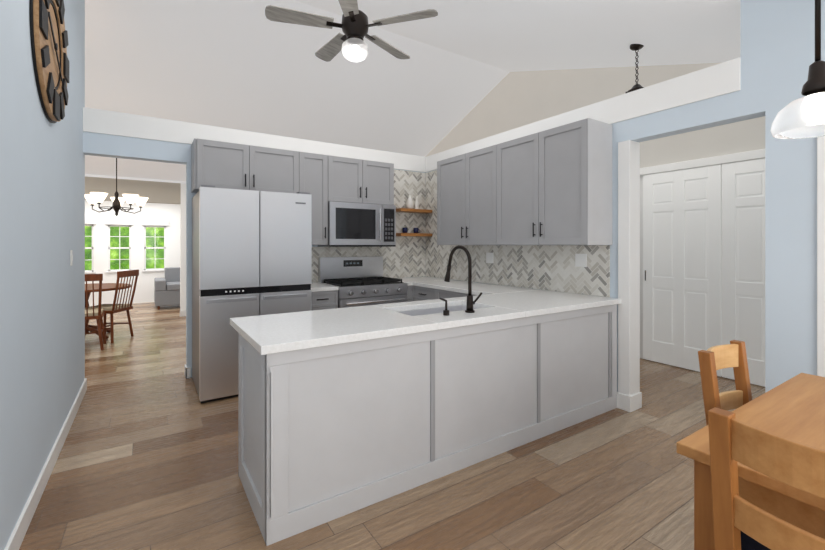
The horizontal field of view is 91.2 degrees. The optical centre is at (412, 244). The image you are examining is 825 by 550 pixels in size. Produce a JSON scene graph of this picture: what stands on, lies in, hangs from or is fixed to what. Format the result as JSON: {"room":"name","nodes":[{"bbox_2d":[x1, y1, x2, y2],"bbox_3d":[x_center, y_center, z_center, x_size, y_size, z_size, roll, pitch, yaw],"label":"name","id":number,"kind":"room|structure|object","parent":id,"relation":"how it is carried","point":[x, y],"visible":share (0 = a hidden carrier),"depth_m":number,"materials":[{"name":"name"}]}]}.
{"room":"kitchen","nodes":[
{"label":"kitchen","id":0,"kind":"room"},
{"bbox_2d":[0,0,84,549],"bbox_3d":[-2.613,-0.745,0.250,3.100,4.230,6.480,0,0,-33],"label":"wall","id":1,"kind":"structure","parent":0,"point":[42,162],"depth_m":2.11,"materials":[{"name":"blue paint"}]},
{"bbox_2d":[4,378,86,549],"bbox_3d":[-1.364,1.315,1.076,0.135,0.110,6.495,0,0,-33],"label":"baseboard","id":2,"kind":"structure","parent":1,"relation":"attached to","point":[17,536],"depth_m":2.22,"materials":[{"name":"white wood"}]},
{"bbox_2d":[29,0,68,122],"bbox_3d":[-2.151,-1.190,2.417,0.044,0.900,0.900,0,0,-33],"label":"clock","id":3,"kind":"object","parent":1,"relation":"attached to","point":[48,34],"visible":1,"depth_m":2.33,"materials":[{"name":"brown wood"}]},
{"bbox_2d":[70,250,72,265],"bbox_3d":[-2.630,0.100,3.119,0.010,0.120,0.080,0,0,-33],"label":"switch plate","id":4,"kind":"object","parent":1,"relation":"attached to","point":[71,255],"visible":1,"depth_m":3.11,"materials":[{"name":"white plastic"}]},
{"bbox_2d":[85,200,179,305],"bbox_3d":[-5.747,0.095,10.060,8.600,2.550,0.130,0,0,-33],"label":"wall","id":5,"kind":"structure","parent":0,"point":[144,292],"depth_m":9.51,"materials":[{"name":"white paint"}]},
{"bbox_2d":[85,217,95,272],"bbox_3d":[-7.337,0.010,8.948,0.530,1.240,0.130,0,0,-33],"label":"sunroom window","id":6,"kind":"structure","parent":5,"relation":"in","point":[89,229],"depth_m":9.05,"materials":[{"name":"clear glass"}]},
{"bbox_2d":[105,218,133,272],"bbox_3d":[-6.760,0.010,9.326,0.530,1.240,0.130,0,0,-33],"label":"sunroom window","id":7,"kind":"structure","parent":5,"relation":"in","point":[119,234],"depth_m":9.34,"materials":[{"name":"clear glass"}]},
{"bbox_2d":[142,219,167,271],"bbox_3d":[-6.183,0.010,9.704,0.540,1.240,0.130,0,0,-33],"label":"sunroom window","id":8,"kind":"structure","parent":5,"relation":"in","point":[154,236],"depth_m":9.72,"materials":[{"name":"clear glass"}]},
{"bbox_2d":[85,176,185,310],"bbox_3d":[-4.323,0.095,7.885,8.600,2.550,0.130,0,0,-33],"label":"wall","id":9,"kind":"structure","parent":0,"point":[156,192],"depth_m":7.53,"materials":[{"name":"beige paint"}]},
{"bbox_2d":[180,310,185,316],"bbox_3d":[-2.579,1.315,8.940,4.465,0.110,0.015,0,0,-33],"label":"baseboard","id":10,"kind":"structure","parent":9,"relation":"attached to","point":[182,313],"depth_m":7.74,"materials":[{"name":"white wood"}]},
{"bbox_2d":[83,132,424,376],"bbox_3d":[-1.398,0.165,4.839,3.960,2.410,0.130,0,0,-33],"label":"wall","id":11,"kind":"structure","parent":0,"point":[94,144],"depth_m":4.05,"materials":[{"name":"paint"}]},
{"bbox_2d":[184,364,190,378],"bbox_3d":[-2.345,1.315,4.211,0.048,0.110,0.145,0,0,-33],"label":"baseboard","id":12,"kind":"structure","parent":11,"relation":"attached to","point":[187,370],"depth_m":4.15,"materials":[{"name":"white wood"}]},
{"bbox_2d":[83,107,425,172],"bbox_3d":[-1.393,-1.150,4.843,3.972,0.220,0.154,0,0,-33],"label":"band","id":13,"kind":"object","parent":11,"relation":"attached to","point":[94,120],"depth_m":4.28,"materials":[{"name":"white paint"}]},
{"bbox_2d":[191,138,393,244],"bbox_3d":[-1.253,-0.515,4.628,2.228,1.030,0.379,0,0,-33],"label":"upper cabinet","id":14,"kind":"object","parent":11,"relation":"attached to","point":[219,164],"visible":0.82,"depth_m":4.44,"materials":[{"name":"grey wood"}]},
{"bbox_2d":[318,201,395,246],"bbox_3d":[-0.667,-0.239,4.970,0.874,0.519,0.449,0,0,-33],"label":"over-the-range microwave","id":15,"kind":"object","parent":14,"relation":"attached to","point":[349,224],"visible":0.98,"depth_m":4.80,"materials":[{"name":"silver metal"}]},
{"bbox_2d":[312,247,380,281],"bbox_3d":[-0.941,0.235,5.053,1.240,0.427,0.010,0,0,-33],"label":"tile backsplash","id":16,"kind":"structure","parent":11,"relation":"attached to","point":[317,252],"depth_m":5.06,"materials":[{"name":"beige tile"}]},
{"bbox_2d":[381,169,424,277],"bbox_3d":[-0.120,-0.290,5.590,0.714,1.479,0.010,0,0,-33],"label":"tile backsplash","id":17,"kind":"structure","parent":11,"relation":"attached to","point":[407,259],"depth_m":5.62,"materials":[{"name":"beige tile"}]},
{"bbox_2d":[396,208,431,212],"bbox_3d":[0.014,-0.470,5.564,0.516,0.040,0.176,0,0,-33],"label":"floating shelf","id":18,"kind":"object","parent":11,"relation":"attached to","point":[407,210],"visible":0.8,"depth_m":5.48,"materials":[{"name":"brown wood"}]},
{"bbox_2d":[406,195,413,208],"bbox_3d":[-0.036,-0.587,5.534,0.110,0.190,0.110,0,0,-33],"label":"vase","id":19,"kind":"object","parent":18,"relation":"on","point":[409,204],"visible":0.9,"depth_m":5.50,"materials":[{"name":"white ceramic"}]},
{"bbox_2d":[415,196,418,208],"bbox_3d":[0.059,-0.582,5.608,0.060,0.180,0.060,0,0,-33],"label":"vase","id":20,"kind":"object","parent":18,"relation":"on","point":[416,201],"depth_m":5.58,"materials":[{"name":"white ceramic"}]},
{"bbox_2d":[396,233,431,236],"bbox_3d":[0.014,-0.140,5.564,0.516,0.040,0.176,0,0,-33],"label":"floating shelf","id":21,"kind":"object","parent":11,"relation":"attached to","point":[397,234],"visible":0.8,"depth_m":5.48,"materials":[{"name":"brown wood"}]},
{"bbox_2d":[402,227,407,232],"bbox_3d":[-0.103,-0.200,5.490,0.080,0.075,0.080,0,0,-33],"label":"cup","id":22,"kind":"object","parent":21,"relation":"on","point":[404,229],"visible":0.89,"depth_m":5.46,"materials":[{"name":"ceramic"}]},
{"bbox_2d":[413,228,419,232],"bbox_3d":[0.052,-0.200,5.597,0.079,0.075,0.098,0,0,24],"label":"cup","id":23,"kind":"object","parent":21,"relation":"on","point":[415,230],"visible":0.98,"depth_m":5.56,"materials":[{"name":"ceramic"}]},
{"bbox_2d":[19,302,764,549],"bbox_3d":[-2.152,1.395,4.567,9.000,0.050,13.600,0,0,-33],"label":"floor","id":24,"kind":"structure","parent":0,"point":[142,463],"depth_m":2.33,"materials":[{"name":"brown wood"}]},
{"bbox_2d":[85,274,105,349],"bbox_3d":[-4.321,0.871,5.288,0.474,1.002,0.512,0,0,-33],"label":"chair","id":25,"kind":"object","parent":24,"relation":"on","point":[98,314],"visible":0.53,"depth_m":5.23,"materials":[{"name":"brown wood"}]},
{"bbox_2d":[85,283,130,338],"bbox_3d":[-4.842,0.996,5.938,1.160,0.762,1.160,0,0,-33],"label":"table","id":26,"kind":"object","parent":24,"relation":"on","point":[105,286],"visible":0.23,"depth_m":5.94,"materials":[{"name":"brown wood"}]},
{"bbox_2d":[85,270,138,342],"bbox_3d":[-4.364,0.871,5.851,0.512,1.002,0.474,0,0,-3],"label":"chair","id":27,"kind":"object","parent":24,"relation":"on","point":[113,308],"visible":0.91,"depth_m":5.80,"materials":[{"name":"brown wood"}]},
{"bbox_2d":[154,267,179,309],"bbox_3d":[-4.962,0.945,9.290,1.630,0.850,0.920,0,0,-33],"label":"sofa","id":28,"kind":"object","parent":24,"relation":"on","point":[167,289],"visible":0.42,"depth_m":8.65,"materials":[{"name":"grey fabric"}]},
{"bbox_2d":[192,185,311,402],"bbox_3d":[-1.631,0.425,4.067,0.981,1.890,0.848,0,0,-33],"label":"refrigerator","id":29,"kind":"object","parent":24,"relation":"on","point":[252,249],"visible":0.79,"depth_m":3.65,"materials":[{"name":"silver metal"}]},
{"bbox_2d":[312,290,337,310],"bbox_3d":[-1.123,0.930,4.535,0.367,0.880,0.652,0,0,-33],"label":"base cabinet","id":30,"kind":"object","parent":24,"relation":"on","point":[321,300],"visible":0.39,"depth_m":4.31,"materials":[{"name":"grey wood"}]},
{"bbox_2d":[311,282,338,291],"bbox_3d":[-1.129,0.470,4.541,0.370,0.040,0.636,0,0,-33],"label":"countertop","id":31,"kind":"structure","parent":30,"relation":"on","point":[315,286],"depth_m":4.35,"materials":[{"name":"stone"}]},
{"bbox_2d":[318,256,407,307],"bbox_3d":[-0.585,0.760,4.839,0.860,1.220,0.733,0,0,-33],"label":"stove","id":32,"kind":"object","parent":24,"relation":"on","point":[360,281],"visible":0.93,"depth_m":4.79,"materials":[{"name":"silver metal"}]},
{"bbox_2d":[239,304,616,545],"bbox_3d":[0.341,0.930,2.928,2.877,0.880,0.726,0,0,-33],"label":"base cabinet","id":33,"kind":"object","parent":24,"relation":"on","point":[328,433],"visible":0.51,"depth_m":2.27,"materials":[{"name":"grey wood"}]},
{"bbox_2d":[230,290,620,354],"bbox_3d":[0.317,0.470,2.938,2.907,0.040,0.830,0,0,-33],"label":"countertop","id":34,"kind":"structure","parent":33,"relation":"on","point":[282,332],"depth_m":2.47,"materials":[{"name":"stone"}]},
{"bbox_2d":[399,305,478,315],"bbox_3d":[0.201,0.591,2.925,0.764,0.202,0.419,0,0,-33],"label":"undermount sink","id":35,"kind":"object","parent":34,"relation":"in","point":[459,307],"visible":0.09,"depth_m":3.14,"materials":[{"name":"silver metal"}]},
{"bbox_2d":[440,245,482,315],"bbox_3d":[0.262,0.226,2.748,0.287,0.446,0.323,0,0,-33],"label":"gooseneck faucet","id":36,"kind":"object","parent":34,"relation":"on","point":[469,307],"visible":1,"depth_m":2.69,"materials":[{"name":"black metal"}]},
{"bbox_2d":[407,285,476,301],"bbox_3d":[0.436,0.930,4.730,0.723,0.880,2.033,0,0,-33],"label":"base cabinet","id":37,"kind":"object","parent":24,"relation":"on","point":[415,293],"visible":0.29,"depth_m":4.65,"materials":[{"name":"grey wood"}]},
{"bbox_2d":[397,277,539,294],"bbox_3d":[0.436,0.470,4.730,0.723,0.040,2.033,0,0,-33],"label":"countertop","id":38,"kind":"structure","parent":37,"relation":"on","point":[459,286],"depth_m":4.49,"materials":[{"name":"stone"}]},
{"bbox_2d":[617,140,641,411],"bbox_3d":[1.822,0.253,3.402,0.185,2.234,0.122,0,0,-33],"label":"end post","id":39,"kind":"object","parent":24,"relation":"on","point":[629,396],"depth_m":3.36,"materials":[{"name":"white wood"}]},
{"bbox_2d":[698,340,751,424],"bbox_3d":[1.501,0.910,1.615,0.390,0.920,0.519,0,0,-33],"label":"dining chair","id":40,"kind":"object","parent":24,"relation":"on","point":[733,354],"visible":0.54,"depth_m":1.84,"materials":[{"name":"brown wood"}]},
{"bbox_2d":[677,373,824,549],"bbox_3d":[1.582,0.995,1.280,1.270,0.750,0.810,0,0,-33],"label":"dining table","id":41,"kind":"object","parent":24,"relation":"on","point":[794,409],"visible":0.49,"depth_m":1.25,"materials":[{"name":"brown wood"}]},
{"bbox_2d":[708,407,824,549],"bbox_3d":[1.120,0.910,1.056,0.519,0.920,0.430,0,0,-33],"label":"dining chair","id":42,"kind":"object","parent":24,"relation":"on","point":[738,524],"visible":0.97,"depth_m":1.02,"materials":[{"name":"brown wood"}]},
{"bbox_2d":[85,0,740,183],"bbox_3d":[-2.152,-1.841,4.567,9.000,2.199,13.600,0,0,-33],"label":"ceiling","id":43,"kind":"structure","parent":0,"point":[217,63],"depth_m":5.27,"materials":[{"name":"white paint"}]},
{"bbox_2d":[91,158,141,215],"bbox_3d":[-4.274,-1.153,5.840,0.610,1.485,0.585,0,0,-33],"label":"chandelier","id":44,"kind":"object","parent":43,"relation":"hanging from","point":[116,205],"visible":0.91,"depth_m":5.79,"materials":[{"name":"black metal"}]},
{"bbox_2d":[85,192,147,205],"bbox_3d":[-4.274,-0.645,5.840,0.771,0.130,0.745,0,0,-33],"label":"shade","id":45,"kind":"object","parent":44,"relation":"attached to","point":[94,197],"depth_m":5.67,"materials":[{"name":"white glass"}]},
{"bbox_2d":[265,0,437,61],"bbox_3d":[-0.477,-1.933,3.181,1.270,0.707,1.235,0,0,-33],"label":"ceiling fan","id":46,"kind":"object","parent":43,"relation":"hanging from","point":[354,24],"visible":0.9,"depth_m":3.06,"materials":[{"name":"wood"}]},
{"bbox_2d":[342,38,368,61],"bbox_3d":[-0.447,-1.510,3.149,0.210,0.140,0.210,0,0,-33],"label":"shade","id":47,"kind":"object","parent":46,"relation":"attached to","point":[353,49],"depth_m":3.08,"materials":[{"name":"white glass"}]},
{"bbox_2d":[626,44,643,92],"bbox_3d":[2.304,-1.644,4.149,0.178,0.828,0.178,0,0,-33],"label":"pendant lantern","id":48,"kind":"object","parent":43,"relation":"hanging from","point":[634,47],"visible":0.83,"depth_m":4.14,"materials":[{"name":"brown metal"}]},
{"bbox_2d":[801,0,824,95],"bbox_3d":[1.414,-1.002,1.409,0.118,0.935,0.118,0,0,-33],"label":"dining pendant light","id":49,"kind":"object","parent":43,"relation":"hanging from","point":[815,83],"visible":0.94,"depth_m":1.40,"materials":[{"name":"black metal"}]},
{"bbox_2d":[771,92,824,138],"bbox_3d":[1.414,-0.459,1.409,0.248,0.122,0.248,0,0,-33],"label":"shade","id":50,"kind":"object","parent":49,"relation":"attached to","point":[804,117],"depth_m":1.39,"materials":[{"name":"white glass"}]},
{"bbox_2d":[425,63,764,167],"bbox_3d":[2.208,-0.745,5.867,0.120,4.230,10.600,0,0,-33],"label":"wall","id":51,"kind":"structure","parent":0,"point":[521,98],"depth_m":5.52,"materials":[{"name":"beige paint"}]},
{"bbox_2d":[643,164,721,376],"bbox_3d":[2.967,0.263,4.496,0.061,2.190,0.785,0,0,-33],"label":"closet door","id":52,"kind":"structure","parent":51,"relation":"in","point":[682,209],"depth_m":4.47,"materials":[{"name":"white wood"}]},
{"bbox_2d":[640,149,764,358],"bbox_3d":[3.200,0.225,4.173,0.070,2.290,1.760,0,0,-33],"label":"trim","id":53,"kind":"structure","parent":51,"relation":"attached to","point":[755,154],"depth_m":4.54,"materials":[{"name":"white wood"}]},
{"bbox_2d":[722,158,764,386],"bbox_3d":[3.413,0.263,3.838,0.035,2.190,0.785,0,0,-33],"label":"closet door","id":54,"kind":"structure","parent":51,"relation":"in","point":[743,182],"depth_m":4.00,"materials":[{"name":"white wood"}]},
{"bbox_2d":[425,0,824,392],"bbox_3d":[1.978,-0.152,3.177,0.130,3.045,6.350,0,0,-33],"label":"wall","id":55,"kind":"structure","parent":0,"point":[778,36],"depth_m":2.55,"materials":[{"name":"blue paint"}]},
{"bbox_2d":[425,170,457,279],"bbox_3d":[0.387,-0.290,5.478,0.010,1.479,0.732,0,0,-33],"label":"tile backsplash","id":56,"kind":"structure","parent":55,"relation":"attached to","point":[436,256],"depth_m":5.59,"materials":[{"name":"beige tile"}]},
{"bbox_2d":[437,118,611,244],"bbox_3d":[0.994,-0.515,4.213,0.379,1.030,2.047,0,0,-33],"label":"upper cabinet","id":57,"kind":"object","parent":55,"relation":"attached to","point":[553,186],"visible":1,"depth_m":3.73,"materials":[{"name":"grey wood"}]},
{"bbox_2d":[458,245,609,296],"bbox_3d":[1.143,0.226,4.323,0.010,0.447,2.022,0,0,-33],"label":"tile backsplash","id":58,"kind":"structure","parent":55,"relation":"attached to","point":[543,267],"depth_m":4.06,"materials":[{"name":"beige tile"}]},
{"bbox_2d":[486,253,492,262],"bbox_3d":[0.895,0.150,4.685,0.008,0.120,0.115,0,0,-33],"label":"outlet plate","id":59,"kind":"object","parent":58,"relation":"attached to","point":[489,256],"visible":1,"depth_m":4.68,"materials":[{"name":"white plastic"}]},
{"bbox_2d":[575,254,586,266],"bbox_3d":[1.541,0.140,3.697,0.008,0.120,0.115,0,0,-33],"label":"outlet plate","id":60,"kind":"object","parent":58,"relation":"attached to","point":[580,259],"visible":1,"depth_m":3.69,"materials":[{"name":"white plastic"}]},
{"bbox_2d":[425,57,740,171],"bbox_3d":[1.252,-1.150,4.286,0.154,0.220,3.674,0,0,-33],"label":"band","id":61,"kind":"object","parent":55,"relation":"attached to","point":[723,78],"depth_m":3.25,"materials":[{"name":"white paint"}]},
{"bbox_2d":[817,136,824,376],"bbox_3d":[2.429,0.310,2.349,0.018,2.120,0.110,0,0,-33],"label":"door frame","id":62,"kind":"structure","parent":55,"relation":"attached to","point":[820,140],"depth_m":2.37,"materials":[{"name":"white wood"}]}
]}

